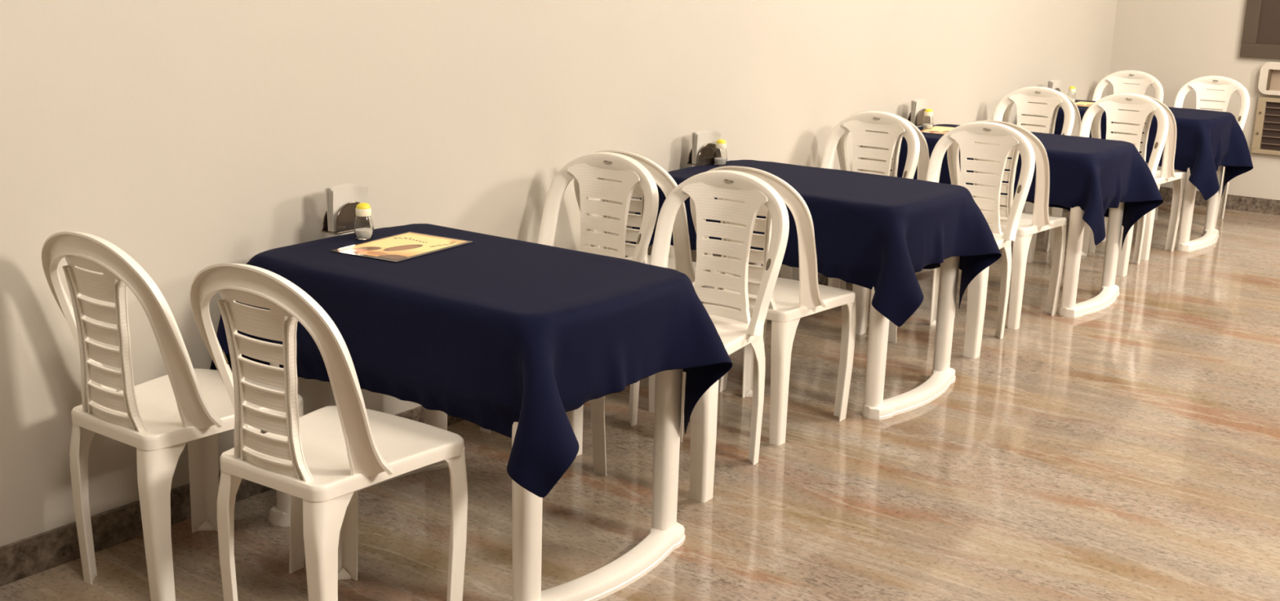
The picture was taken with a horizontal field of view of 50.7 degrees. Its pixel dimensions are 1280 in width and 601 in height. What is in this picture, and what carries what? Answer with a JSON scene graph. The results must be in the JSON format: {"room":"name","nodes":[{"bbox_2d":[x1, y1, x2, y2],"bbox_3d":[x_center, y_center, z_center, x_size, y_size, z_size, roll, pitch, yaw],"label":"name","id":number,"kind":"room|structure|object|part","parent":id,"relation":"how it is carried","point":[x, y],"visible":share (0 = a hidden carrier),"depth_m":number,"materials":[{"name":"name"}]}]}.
{"room":"restaurant dining room","nodes":[
{"label":"restaurant dining room","id":0,"kind":"room"},
{"bbox_2d":[0,0,1117,546],"bbox_3d":[-0.385,-1.129,4.496,0.100,3.000,12.380,12,17,35],"label":"wall","id":1,"kind":"structure","parent":0,"point":[188,137],"depth_m":3.97,"materials":[{"name":"paint"}]},
{"bbox_2d":[0,272,847,586],"bbox_3d":[-0.410,0.299,4.772,0.012,0.096,12.268,12,17,35],"label":"baseboard","id":2,"kind":"structure","parent":1,"relation":"attached to","point":[36,553],"depth_m":3.47,"materials":[{"name":"stone"}]},
{"bbox_2d":[0,200,1279,600],"bbox_3d":[2.799,1.050,2.514,8.200,0.100,12.480,12,17,35],"label":"floor","id":3,"kind":"structure","parent":0,"point":[1128,449],"depth_m":4.08,"materials":[{"name":"tile"}]},
{"bbox_2d":[41,231,304,600],"bbox_3d":[-1.109,0.243,3.276,0.460,0.896,0.482,11,17,34],"label":"plastic chair","id":4,"kind":"object","parent":3,"relation":"on","point":[157,417],"visible":0.94,"depth_m":3.09,"materials":[{"name":"white"}]},
{"bbox_3d":[-1.312,0.475,3.299,0.054,0.424,0.138,11,17,34],"label":"leg","id":5,"kind":"part","parent":4,"relation":"part of","materials":[{"name":"white plastic"}]},
{"bbox_3d":[-1.186,0.062,3.114,0.460,0.471,0.200,11,17,34],"label":"frame","id":6,"kind":"part","parent":4,"relation":"part of","materials":[{"name":"white plastic"}]},
{"bbox_3d":[-1.087,0.520,3.142,0.054,0.424,0.138,11,17,34],"label":"leg","id":7,"kind":"part","parent":4,"relation":"part of","materials":[{"name":"white plastic"}]},
{"bbox_3d":[-1.099,0.258,3.294,0.416,0.047,0.448,11,17,34],"label":"seat","id":8,"kind":"part","parent":4,"relation":"part of","materials":[{"name":"white plastic"}]},
{"bbox_3d":[-1.154,0.412,3.565,0.070,0.424,0.090,11,17,34],"label":"leg","id":9,"kind":"part","parent":4,"relation":"part of","materials":[{"name":"white plastic"}]},
{"bbox_3d":[-0.876,0.469,3.370,0.070,0.424,0.090,11,17,34],"label":"leg","id":10,"kind":"part","parent":4,"relation":"part of","materials":[{"name":"white plastic"}]},
{"bbox_2d":[190,263,467,600],"bbox_3d":[-0.676,0.319,3.016,0.460,0.896,0.482,11,17,33],"label":"plastic chair","id":11,"kind":"object","parent":3,"relation":"on","point":[322,457],"visible":1,"depth_m":2.83,"materials":[{"name":"white"}]},
{"bbox_3d":[-0.877,0.553,3.032,0.054,0.424,0.138,11,17,33],"label":"leg","id":12,"kind":"part","parent":11,"relation":"part of","materials":[{"name":"white plastic"}]},
{"bbox_3d":[-0.749,0.140,2.850,0.460,0.471,0.200,11,17,33],"label":"frame","id":13,"kind":"part","parent":11,"relation":"part of","materials":[{"name":"white plastic"}]},
{"bbox_3d":[-0.647,0.597,2.882,0.054,0.424,0.138,11,17,33],"label":"leg","id":14,"kind":"part","parent":11,"relation":"part of","materials":[{"name":"white plastic"}]},
{"bbox_3d":[-0.667,0.335,3.034,0.416,0.047,0.448,11,17,33],"label":"seat","id":15,"kind":"part","parent":11,"relation":"part of","materials":[{"name":"white plastic"}]},
{"bbox_3d":[-0.729,0.489,3.303,0.070,0.424,0.090,11,17,33],"label":"leg","id":16,"kind":"part","parent":11,"relation":"part of","materials":[{"name":"white plastic"}]},
{"bbox_3d":[-0.444,0.543,3.118,0.070,0.424,0.090,11,17,33],"label":"leg","id":17,"kind":"part","parent":11,"relation":"part of","materials":[{"name":"white plastic"}]},
{"bbox_2d":[268,362,685,600],"bbox_3d":[-0.447,0.267,3.590,1.069,0.731,0.658,12,17,35],"label":"plastic table","id":18,"kind":"object","parent":3,"relation":"on","point":[666,535],"visible":0.34,"depth_m":3.49,"materials":[{"name":"plastic"}]},
{"bbox_3d":[-0.946,0.238,3.606,0.066,0.677,0.074,12,17,35],"label":"leg","id":19,"kind":"part","parent":18,"relation":"part of","materials":[{"name":"plastic"}]},
{"bbox_3d":[-0.613,0.137,4.043,0.066,0.677,0.074,12,17,35],"label":"leg","id":20,"kind":"part","parent":18,"relation":"part of","materials":[{"name":"plastic"}]},
{"bbox_2d":[209,223,732,497],"bbox_3d":[-0.409,0.118,3.547,1.233,0.441,0.878,12,17,35],"label":"tablecloth","id":21,"kind":"object","parent":18,"relation":"on","point":[491,332],"visible":0.88,"depth_m":3.22,"materials":[{"name":"blue fabric"}]},
{"bbox_2d":[320,201,360,235],"bbox_3d":[-0.837,-0.243,3.862,0.060,0.084,0.144,11,17,33],"label":"napkin holder","id":22,"kind":"object","parent":21,"relation":"on","point":[344,223],"visible":0.54,"depth_m":3.83,"materials":[{"name":"silver metal"}]},
{"bbox_3d":[-0.858,-0.247,3.876,0.007,0.080,0.140,11,17,33],"label":"plate","id":23,"kind":"part","parent":22,"relation":"part of","materials":[{"name":"silver metal"}]},
{"bbox_2d":[325,182,368,231],"bbox_3d":[-0.834,-0.268,3.851,0.042,0.127,0.125,12,18,36],"label":"bundle","id":24,"kind":"object","parent":22,"relation":"in","point":[337,196],"visible":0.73,"depth_m":3.82,"materials":[{"name":"paper"}]},
{"bbox_3d":[-0.817,-0.239,3.849,0.007,0.081,0.140,11,17,33],"label":"plate","id":25,"kind":"part","parent":22,"relation":"part of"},
{"bbox_2d":[353,202,373,239],"bbox_3d":[-0.766,-0.221,3.747,0.054,0.100,0.054,12,17,35],"label":"salt shaker","id":26,"kind":"object","parent":21,"relation":"on","point":[363,227],"visible":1,"depth_m":3.73,"materials":[{"name":"clear glass"}]},
{"bbox_3d":[-0.766,-0.207,3.750,0.054,0.073,0.054,12,17,35],"label":"glass","id":27,"kind":"part","parent":26,"relation":"part of","materials":[{"name":"white"}]},
{"bbox_2d":[329,231,473,262],"bbox_3d":[-0.642,-0.147,3.667,0.229,0.002,0.326,10,16,29],"label":"menu card","id":28,"kind":"object","parent":21,"relation":"on","point":[408,245],"visible":1,"depth_m":3.65,"materials":[{"name":"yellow printed glossy paper"}]},
{"bbox_3d":[-0.259,0.379,3.116,0.066,0.677,0.074,12,17,35],"label":"leg","id":29,"kind":"part","parent":18,"relation":"part of","materials":[{"name":"plastic"}]},
{"bbox_3d":[0.073,0.278,3.554,0.066,0.677,0.074,12,17,35],"label":"leg","id":30,"kind":"part","parent":18,"relation":"part of","materials":[{"name":"plastic"}]},
{"bbox_2d":[480,151,658,456],"bbox_3d":[-0.245,-0.010,4.376,0.460,0.896,0.482,12,17,35],"label":"plastic chair","id":31,"kind":"object","parent":3,"relation":"on","point":[585,168],"visible":0.43,"depth_m":4.47,"materials":[{"name":"white"}]},
{"bbox_3d":[-0.490,0.221,4.399,0.070,0.424,0.090,12,17,35],"label":"leg","id":32,"kind":"part","parent":31,"relation":"part of","materials":[{"name":"white plastic"}]},
{"bbox_3d":[-0.213,0.278,4.202,0.070,0.424,0.090,12,17,35],"label":"leg","id":33,"kind":"part","parent":31,"relation":"part of","materials":[{"name":"white plastic"}]},
{"bbox_3d":[-0.155,-0.241,4.435,0.460,0.471,0.200,12,17,35],"label":"frame","id":34,"kind":"part","parent":31,"relation":"part of","materials":[{"name":"white plastic"}]},
{"bbox_3d":[-0.053,0.216,4.466,0.054,0.424,0.138,12,17,35],"label":"leg","id":35,"kind":"part","parent":31,"relation":"part of","materials":[{"name":"white plastic"}]},
{"bbox_2d":[573,150,733,412],"bbox_3d":[0.058,-0.108,4.799,0.460,0.896,0.482,11,17,34],"label":"plastic chair","id":36,"kind":"object","parent":3,"relation":"on","point":[682,262],"visible":0.12,"depth_m":4.56,"materials":[{"name":"white"}]},
{"bbox_3d":[-0.018,-0.288,4.636,0.460,0.471,0.200,11,17,34],"label":"frame","id":37,"kind":"part","parent":36,"relation":"part of","materials":[{"name":"white plastic"}]},
{"bbox_3d":[0.082,0.170,4.665,0.054,0.424,0.138,11,17,34],"label":"leg","id":38,"kind":"part","parent":36,"relation":"part of","materials":[{"name":"white plastic"}]},
{"bbox_3d":[0.067,-0.092,4.817,0.416,0.047,0.448,11,17,34],"label":"seat","id":39,"kind":"part","parent":36,"relation":"part of","materials":[{"name":"white plastic"}]},
{"bbox_3d":[0.291,0.118,4.895,0.070,0.424,0.090,11,17,34],"label":"leg","id":40,"kind":"part","parent":36,"relation":"part of","materials":[{"name":"white plastic"}]},
{"bbox_2d":[591,169,789,502],"bbox_3d":[0.139,0.082,4.048,0.460,0.896,0.482,11,17,33],"label":"plastic chair","id":41,"kind":"object","parent":3,"relation":"on","point":[735,328],"visible":0.73,"depth_m":4.12,"materials":[{"name":"white"}]},
{"bbox_3d":[-0.104,0.316,4.061,0.070,0.424,0.090,11,17,33],"label":"leg","id":42,"kind":"part","parent":41,"relation":"part of","materials":[{"name":"white plastic"}]},
{"bbox_3d":[0.098,0.262,4.296,0.054,0.424,0.138,11,17,33],"label":"leg","id":43,"kind":"part","parent":41,"relation":"part of","materials":[{"name":"white plastic"}]},
{"bbox_3d":[0.181,0.370,3.876,0.070,0.424,0.090,11,17,33],"label":"leg","id":44,"kind":"part","parent":41,"relation":"part of","materials":[{"name":"white plastic"}]},
{"bbox_3d":[0.224,-0.150,4.110,0.460,0.471,0.200,11,17,33],"label":"frame","id":45,"kind":"part","parent":41,"relation":"part of","materials":[{"name":"white plastic"}]},
{"bbox_3d":[0.129,0.104,4.039,0.416,0.047,0.448,11,17,33],"label":"seat","id":46,"kind":"part","parent":41,"relation":"part of","materials":[{"name":"white plastic"}]},
{"bbox_3d":[0.329,0.306,4.147,0.054,0.424,0.138,11,17,33],"label":"leg","id":47,"kind":"part","parent":41,"relation":"part of","materials":[{"name":"white plastic"}]},
{"bbox_2d":[689,165,856,444],"bbox_3d":[0.452,-0.027,4.518,0.460,0.896,0.482,12,17,35],"label":"plastic chair","id":48,"kind":"object","parent":3,"relation":"on","point":[791,300],"visible":0.5,"depth_m":4.33,"materials":[{"name":"white"}]},
{"bbox_3d":[0.408,0.143,4.807,0.070,0.424,0.090,12,17,35],"label":"leg","id":49,"kind":"part","parent":48,"relation":"part of","materials":[{"name":"white plastic"}]},
{"bbox_3d":[0.373,-0.208,4.356,0.460,0.471,0.200,12,17,35],"label":"frame","id":50,"kind":"part","parent":48,"relation":"part of","materials":[{"name":"white plastic"}]},
{"bbox_3d":[0.461,-0.011,4.536,0.416,0.047,0.448,12,17,35],"label":"seat","id":51,"kind":"part","parent":48,"relation":"part of","materials":[{"name":"white plastic"}]},
{"bbox_3d":[0.472,0.250,4.383,0.054,0.424,0.138,12,17,35],"label":"leg","id":52,"kind":"part","parent":48,"relation":"part of","materials":[{"name":"white plastic"}]},
{"bbox_3d":[0.685,0.199,4.610,0.070,0.424,0.090,12,17,35],"label":"leg","id":53,"kind":"part","parent":48,"relation":"part of","materials":[{"name":"white plastic"}]},
{"bbox_2d":[668,244,959,420],"bbox_3d":[0.631,-0.080,5.086,1.069,0.731,0.658,12,17,35],"label":"plastic table","id":54,"kind":"object","parent":3,"relation":"on","point":[874,406],"visible":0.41,"depth_m":4.83,"materials":[{"name":"plastic"}]},
{"bbox_3d":[0.132,-0.108,5.102,0.066,0.677,0.074,12,17,35],"label":"leg","id":55,"kind":"part","parent":54,"relation":"part of","materials":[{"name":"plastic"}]},
{"bbox_3d":[0.465,-0.209,5.540,0.066,0.677,0.074,12,17,35],"label":"leg","id":56,"kind":"part","parent":54,"relation":"part of","materials":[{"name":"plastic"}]},
{"bbox_2d":[631,160,1001,326],"bbox_3d":[0.670,-0.219,5.060,1.276,0.470,0.918,12,17,35],"label":"tablecloth","id":57,"kind":"object","parent":54,"relation":"on","point":[877,231],"visible":0.68,"depth_m":4.64,"materials":[{"name":"blue fabric"}]},
{"bbox_2d":[686,142,715,166],"bbox_3d":[0.256,-0.580,5.322,0.060,0.084,0.144,15,19,42],"label":"napkin holder","id":58,"kind":"object","parent":57,"relation":"on","point":[706,153],"visible":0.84,"depth_m":5.30,"materials":[{"name":"silver metal"}]},
{"bbox_3d":[0.238,-0.584,5.339,0.007,0.080,0.140,15,19,43],"label":"plate","id":59,"kind":"part","parent":58,"relation":"part of","materials":[{"name":"silver metal"}]},
{"bbox_2d":[692,129,720,164],"bbox_3d":[0.259,-0.604,5.311,0.125,0.127,0.042,-11,19,-41],"label":"bundle","id":60,"kind":"object","parent":58,"relation":"in","point":[700,138],"visible":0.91,"depth_m":5.28,"materials":[{"name":"paper"}]},
{"bbox_3d":[0.274,-0.575,5.305,0.007,0.080,0.140,15,19,43],"label":"plate","id":61,"kind":"part","parent":58,"relation":"part of","materials":[{"name":"silver metal"}]},
{"bbox_2d":[713,139,727,165],"bbox_3d":[0.317,-0.581,5.302,0.054,0.100,0.054,12,17,35],"label":"salt shaker","id":62,"kind":"object","parent":57,"relation":"on","point":[720,156],"visible":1,"depth_m":5.28,"materials":[{"name":"clear glass"}]},
{"bbox_3d":[0.316,-0.568,5.305,0.054,0.073,0.054,12,17,35],"label":"glass","id":63,"kind":"part","parent":62,"relation":"part of","materials":[{"name":"white"}]},
{"bbox_3d":[0.819,0.033,4.612,0.066,0.677,0.074,12,17,35],"label":"leg","id":64,"kind":"part","parent":54,"relation":"part of","materials":[{"name":"plastic"}]},
{"bbox_3d":[1.152,-0.068,5.050,0.066,0.677,0.074,12,17,35],"label":"leg","id":65,"kind":"part","parent":54,"relation":"part of","materials":[{"name":"plastic"}]},
{"bbox_2d":[780,111,919,334],"bbox_3d":[0.901,-0.355,5.876,0.460,0.896,0.482,12,17,35],"label":"plastic chair","id":66,"kind":"object","parent":3,"relation":"on","point":[859,123],"visible":0.34,"depth_m":5.95,"materials":[{"name":"white"}]},
{"bbox_3d":[0.656,-0.124,5.899,0.070,0.424,0.090,12,17,35],"label":"leg","id":67,"kind":"part","parent":66,"relation":"part of","materials":[{"name":"white plastic"}]},
{"bbox_3d":[0.869,-0.175,6.126,0.054,0.424,0.138,12,17,35],"label":"leg","id":68,"kind":"part","parent":66,"relation":"part of","materials":[{"name":"white plastic"}]},
{"bbox_3d":[0.932,-0.068,5.702,0.070,0.424,0.090,12,17,35],"label":"leg","id":69,"kind":"part","parent":66,"relation":"part of","materials":[{"name":"white plastic"}]},
{"bbox_3d":[0.991,-0.587,5.935,0.460,0.471,0.200,12,17,35],"label":"frame","id":70,"kind":"part","parent":66,"relation":"part of","materials":[{"name":"white plastic"}]},
{"bbox_2d":[836,111,929,289],"bbox_3d":[1.182,-0.444,6.262,0.460,0.896,0.482,12,17,35],"label":"plastic chair","id":71,"kind":"object","parent":3,"relation":"on","point":[842,147],"visible":0.14,"depth_m":6.01,"materials":[{"name":"white"}]},
{"bbox_3d":[0.979,-0.213,6.287,0.054,0.424,0.138,12,17,35],"label":"leg","id":72,"kind":"part","parent":71,"relation":"part of","materials":[{"name":"white plastic"}]},
{"bbox_3d":[1.104,-0.625,6.100,0.460,0.471,0.200,12,17,35],"label":"frame","id":73,"kind":"part","parent":71,"relation":"part of","materials":[{"name":"white plastic"}]},
{"bbox_2d":[888,121,1035,358],"bbox_3d":[1.309,-0.268,5.571,0.460,0.896,0.482,12,17,35],"label":"plastic chair","id":74,"kind":"object","parent":3,"relation":"on","point":[966,135],"visible":0.59,"depth_m":5.64,"materials":[{"name":"white"}]},
{"bbox_3d":[1.063,-0.037,5.594,0.070,0.424,0.090,12,17,35],"label":"leg","id":75,"kind":"part","parent":74,"relation":"part of","materials":[{"name":"white plastic"}]},
{"bbox_3d":[1.276,-0.088,5.821,0.054,0.424,0.138,12,17,35],"label":"leg","id":76,"kind":"part","parent":74,"relation":"part of","materials":[{"name":"white plastic"}]},
{"bbox_3d":[1.340,0.020,5.397,0.070,0.424,0.090,12,17,35],"label":"leg","id":77,"kind":"part","parent":74,"relation":"part of","materials":[{"name":"white plastic"}]},
{"bbox_3d":[1.398,-0.499,5.630,0.460,0.471,0.200,12,17,35],"label":"frame","id":78,"kind":"part","parent":74,"relation":"part of","materials":[{"name":"white plastic"}]},
{"bbox_3d":[1.298,-0.246,5.563,0.416,0.047,0.448,12,17,35],"label":"seat","id":79,"kind":"part","parent":74,"relation":"part of","materials":[{"name":"white plastic"}]},
{"bbox_3d":[1.500,-0.042,5.661,0.054,0.424,0.138,12,17,35],"label":"leg","id":80,"kind":"part","parent":74,"relation":"part of","materials":[{"name":"white plastic"}]},
{"bbox_2d":[946,120,1066,329],"bbox_3d":[1.634,-0.370,6.012,0.460,0.896,0.482,12,17,35],"label":"plastic chair","id":81,"kind":"object","parent":3,"relation":"on","point":[1029,224],"visible":0.4,"depth_m":5.82,"materials":[{"name":"white"}]},
{"bbox_3d":[1.555,-0.550,5.850,0.460,0.471,0.200,12,17,35],"label":"frame","id":82,"kind":"part","parent":81,"relation":"part of","materials":[{"name":"white plastic"}]},
{"bbox_3d":[1.654,-0.092,5.877,0.054,0.424,0.138,12,17,35],"label":"leg","id":83,"kind":"part","parent":81,"relation":"part of","materials":[{"name":"white plastic"}]},
{"bbox_3d":[1.643,-0.354,6.030,0.416,0.047,0.448,12,17,35],"label":"seat","id":84,"kind":"part","parent":81,"relation":"part of","materials":[{"name":"white plastic"}]},
{"bbox_3d":[1.867,-0.143,6.104,0.070,0.424,0.090,12,17,35],"label":"leg","id":85,"kind":"part","parent":81,"relation":"part of","materials":[{"name":"white plastic"}]},
{"bbox_2d":[915,202,1124,318],"bbox_3d":[1.766,-0.412,6.533,1.069,0.731,0.658,12,17,35],"label":"plastic table","id":86,"kind":"object","parent":3,"relation":"on","point":[1108,291],"visible":0.35,"depth_m":6.16,"materials":[{"name":"plastic"}]},
{"bbox_2d":[890,124,1163,249],"bbox_3d":[1.814,-0.515,6.494,1.246,0.532,0.915,12,17,35],"label":"tablecloth","id":87,"kind":"object","parent":86,"relation":"on","point":[1095,175],"visible":0.48,"depth_m":6.11,"materials":[{"name":"blue fabric"}]},
{"bbox_2d":[907,108,925,126],"bbox_3d":[1.414,-0.929,6.839,0.060,0.084,0.144,14,19,41],"label":"napkin holder","id":88,"kind":"object","parent":87,"relation":"on","point":[921,114],"visible":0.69,"depth_m":6.80,"materials":[{"name":"silver metal"}]},
{"bbox_2d":[910,98,931,124],"bbox_3d":[1.417,-0.954,6.828,0.125,0.127,0.042,-12,19,-43],"label":"bundle","id":89,"kind":"object","parent":88,"relation":"in","point":[917,104],"visible":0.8,"depth_m":6.79,"materials":[{"name":"paper"}]},
{"bbox_3d":[1.432,-0.924,6.823,0.007,0.080,0.140,14,19,41],"label":"plate","id":90,"kind":"part","parent":88,"relation":"part of","materials":[{"name":"silver metal"}]},
{"bbox_2d":[922,108,933,128],"bbox_3d":[1.421,-0.895,6.669,0.054,0.100,0.054,12,17,35],"label":"salt shaker","id":91,"kind":"object","parent":87,"relation":"on","point":[927,121],"visible":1,"depth_m":6.65,"materials":[{"name":"clear glass"}]},
{"bbox_3d":[1.421,-0.881,6.673,0.054,0.073,0.054,12,17,35],"label":"glass","id":92,"kind":"part","parent":91,"relation":"part of","materials":[{"name":"white"}]},
{"bbox_2d":[920,125,955,134],"bbox_3d":[1.510,-0.831,6.625,0.229,0.002,0.326,9,16,27],"label":"menu card","id":93,"kind":"object","parent":87,"relation":"on","point":[935,129],"visible":0.59,"depth_m":6.62,"materials":[{"name":"paper"}]},
{"bbox_3d":[1.954,-0.300,6.059,0.066,0.677,0.074,12,17,35],"label":"leg","id":94,"kind":"part","parent":86,"relation":"part of","materials":[{"name":"plastic"}]},
{"bbox_3d":[2.286,-0.400,6.497,0.066,0.677,0.074,12,17,35],"label":"leg","id":95,"kind":"part","parent":86,"relation":"part of","materials":[{"name":"plastic"}]},
{"bbox_2d":[991,86,1074,262],"bbox_3d":[2.053,-0.702,7.383,0.460,0.896,0.482,12,17,35],"label":"plastic chair","id":96,"kind":"object","parent":3,"relation":"on","point":[1021,96],"visible":0.23,"depth_m":7.46,"materials":[{"name":"white"}]},
{"bbox_3d":[2.084,-0.414,7.209,0.070,0.424,0.090,12,17,35],"label":"leg","id":97,"kind":"part","parent":96,"relation":"part of","materials":[{"name":"white plastic"}]},
{"bbox_3d":[2.142,-0.933,7.442,0.460,0.471,0.200,12,17,35],"label":"frame","id":98,"kind":"part","parent":96,"relation":"part of","materials":[{"name":"white plastic"}]},
{"bbox_3d":[2.244,-0.476,7.473,0.054,0.424,0.138,12,17,35],"label":"leg","id":99,"kind":"part","parent":96,"relation":"part of","materials":[{"name":"white plastic"}]},
{"bbox_2d":[1001,86,1080,212],"bbox_3d":[2.340,-0.791,7.770,0.460,0.896,0.482,12,17,35],"label":"plastic chair","id":100,"kind":"object","parent":3,"relation":"on","point":[1006,116],"visible":0.2,"depth_m":7.50,"materials":[{"name":"white"}]},
{"bbox_3d":[2.262,-0.972,7.608,0.460,0.471,0.200,12,17,35],"label":"frame","id":101,"kind":"part","parent":100,"relation":"part of","materials":[{"name":"white plastic"}]},
{"bbox_2d":[1048,93,1168,276],"bbox_3d":[2.457,-0.623,7.111,0.460,0.896,0.482,12,17,35],"label":"plastic chair","id":102,"kind":"object","parent":3,"relation":"on","point":[1111,104],"visible":0.38,"depth_m":7.18,"materials":[{"name":"white"}]},
{"bbox_3d":[2.211,-0.392,7.134,0.070,0.424,0.090,12,17,35],"label":"leg","id":103,"kind":"part","parent":102,"relation":"part of","materials":[{"name":"white plastic"}]},
{"bbox_3d":[2.424,-0.443,7.361,0.054,0.424,0.138,12,17,35],"label":"leg","id":104,"kind":"part","parent":102,"relation":"part of","materials":[{"name":"white plastic"}]},
{"bbox_3d":[2.546,-0.855,7.170,0.460,0.471,0.200,12,17,35],"label":"frame","id":105,"kind":"part","parent":102,"relation":"part of","materials":[{"name":"white plastic"}]},
{"bbox_3d":[2.488,-0.336,6.937,0.070,0.424,0.090,12,17,35],"label":"leg","id":106,"kind":"part","parent":102,"relation":"part of","materials":[{"name":"white plastic"}]},
{"bbox_3d":[2.648,-0.398,7.201,0.054,0.424,0.138,12,17,35],"label":"leg","id":107,"kind":"part","parent":102,"relation":"part of","materials":[{"name":"white plastic"}]},
{"bbox_2d":[1091,70,1163,102],"bbox_3d":[3.108,-1.044,8.862,0.460,0.896,0.482,12,17,35],"label":"plastic chair","id":108,"kind":"object","parent":3,"relation":"on","point":[1118,78],"visible":0.19,"depth_m":8.94,"materials":[{"name":"white"}]},
{"bbox_2d":[1088,93,1184,260],"bbox_3d":[2.761,-0.714,7.506,0.460,0.896,0.482,12,17,35],"label":"plastic chair","id":109,"kind":"object","parent":3,"relation":"on","point":[1166,173],"visible":0.31,"depth_m":7.34,"materials":[{"name":"white"}]},
{"bbox_3d":[2.558,-0.482,7.530,0.054,0.424,0.138,12,17,35],"label":"leg","id":110,"kind":"part","parent":109,"relation":"part of","materials":[{"name":"white plastic"}]},
{"bbox_3d":[2.718,-0.544,7.795,0.070,0.424,0.090,12,17,35],"label":"leg","id":111,"kind":"part","parent":109,"relation":"part of","materials":[{"name":"white plastic"}]},
{"bbox_3d":[2.683,-0.894,7.344,0.460,0.471,0.200,12,17,35],"label":"frame","id":112,"kind":"part","parent":109,"relation":"part of","materials":[{"name":"white plastic"}]},
{"bbox_3d":[2.781,-0.436,7.371,0.054,0.424,0.138,12,17,35],"label":"leg","id":113,"kind":"part","parent":109,"relation":"part of","materials":[{"name":"white plastic"}]},
{"bbox_3d":[2.771,-0.698,7.524,0.416,0.047,0.448,12,17,35],"label":"seat","id":114,"kind":"part","parent":109,"relation":"part of","materials":[{"name":"white plastic"}]},
{"bbox_3d":[2.995,-0.488,7.598,0.070,0.424,0.090,12,17,35],"label":"leg","id":115,"kind":"part","parent":109,"relation":"part of","materials":[{"name":"white plastic"}]},
{"bbox_2d":[1062,165,1223,251],"bbox_3d":[2.906,-0.766,8.067,1.069,0.731,0.658,12,17,35],"label":"plastic table","id":116,"kind":"object","parent":3,"relation":"on","point":[1210,237],"visible":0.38,"depth_m":7.67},
{"bbox_2d":[1021,99,1253,199],"bbox_3d":[2.950,-0.881,8.042,1.274,0.515,0.973,12,17,35],"label":"tablecloth","id":117,"kind":"object","parent":116,"relation":"on","point":[1206,140],"visible":0.38,"depth_m":7.59,"materials":[{"name":"blue fabric"}]},
{"bbox_2d":[1066,86,1075,102],"bbox_3d":[2.625,-1.251,8.220,0.054,0.100,0.054,12,17,35],"label":"salt shaker","id":118,"kind":"object","parent":117,"relation":"on","point":[1072,90],"visible":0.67,"depth_m":8.20,"materials":[{"name":"clear glass"}]},
{"bbox_3d":[2.624,-1.238,8.223,0.054,0.073,0.054,12,17,35],"label":"glass","id":119,"kind":"part","parent":118,"relation":"part of","materials":[{"name":"white"}]},
{"bbox_2d":[1075,101,1094,106],"bbox_3d":[2.716,-1.178,8.139,0.229,0.002,0.326,11,17,32],"label":"menu card","id":120,"kind":"object","parent":117,"relation":"on","point":[1081,104],"visible":0.44,"depth_m":8.16,"materials":[{"name":"paper"}]},
{"bbox_3d":[2.532,-1.262,8.288,0.060,0.084,0.144,12,17,35],"label":"napkin holder","id":121,"kind":"object","parent":117,"relation":"on","visible":0},
{"bbox_2d":[1047,79,1062,89],"bbox_3d":[2.535,-1.287,8.277,0.042,0.127,0.125,13,18,38],"label":"bundle","id":122,"kind":"object","parent":121,"relation":"in","point":[1053,84],"visible":0.41,"depth_m":8.25,"materials":[{"name":"paper"}]},
{"bbox_3d":[3.094,-0.654,7.593,0.066,0.677,0.074,12,17,35],"label":"leg","id":123,"kind":"part","parent":116,"relation":"part of","materials":[{"name":"plastic"}]},
{"bbox_3d":[3.426,-0.754,8.031,0.066,0.677,0.074,12,17,35],"label":"leg","id":124,"kind":"part","parent":116,"relation":"part of","materials":[{"name":"plastic"}]},
{"bbox_2d":[1154,75,1249,226],"bbox_3d":[3.534,-0.957,8.559,0.460,0.896,0.482,12,17,35],"label":"plastic chair","id":125,"kind":"object","parent":3,"relation":"on","point":[1200,85],"visible":0.33,"depth_m":8.64,"materials":[{"name":"white"}]},
{"bbox_3d":[3.289,-0.726,8.581,0.070,0.424,0.090,12,17,35],"label":"leg","id":126,"kind":"part","parent":125,"relation":"part of","materials":[{"name":"white plastic"}]},
{"bbox_3d":[3.623,-1.188,8.617,0.460,0.471,0.200,12,17,35],"label":"frame","id":127,"kind":"part","parent":125,"relation":"part of","materials":[{"name":"white plastic"}]},
{"bbox_3d":[3.565,-0.669,8.384,0.070,0.424,0.090,12,17,35],"label":"leg","id":128,"kind":"part","parent":125,"relation":"part of","materials":[{"name":"white plastic"}]},
{"bbox_3d":[3.725,-0.732,8.649,0.054,0.424,0.138,12,17,35],"label":"leg","id":129,"kind":"part","parent":125,"relation":"part of","materials":[{"name":"white plastic"}]},
{"bbox_2d":[1106,0,1279,199],"bbox_3d":[6.522,-1.569,6.986,8.000,3.000,0.100,12,17,35],"label":"wall","id":130,"kind":"structure","parent":0,"point":[1176,42],"depth_m":9.04,"materials":[{"name":"paint"}]},
{"bbox_2d":[1159,186,1279,214],"bbox_3d":[6.452,-0.151,7.294,8.000,0.096,0.012,12,17,35],"label":"baseboard","id":131,"kind":"structure","parent":130,"relation":"attached to","point":[1267,206],"depth_m":9.02,"materials":[{"name":"stone"}]},
{"bbox_2d":[1240,0,1279,58],"bbox_3d":[4.494,-2.041,8.335,1.358,1.145,0.030,12,17,35],"label":"window","id":132,"kind":"structure","parent":130,"relation":"in","point":[1260,38],"depth_m":8.75,"materials":[{"name":"brown wood"}]},
{"bbox_3d":[4.497,-2.042,8.339,1.182,0.969,0.016,12,17,35],"label":"panel","id":133,"kind":"part","parent":132,"relation":"part of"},
{"bbox_2d":[1250,96,1279,155],"bbox_3d":[4.237,-1.113,8.741,0.490,0.366,0.035,12,17,35],"label":"air vent","id":134,"kind":"object","parent":130,"relation":"in","point":[1266,135],"visible":1,"depth_m":8.84,"materials":[{"name":"metal"}]},
{"bbox_2d":[1257,62,1279,96],"bbox_3d":[4.237,-1.409,8.667,0.500,0.212,0.045,12,17,35],"label":"wall box","id":135,"kind":"object","parent":130,"relation":"attached to","point":[1268,82],"visible":1,"depth_m":8.77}
]}

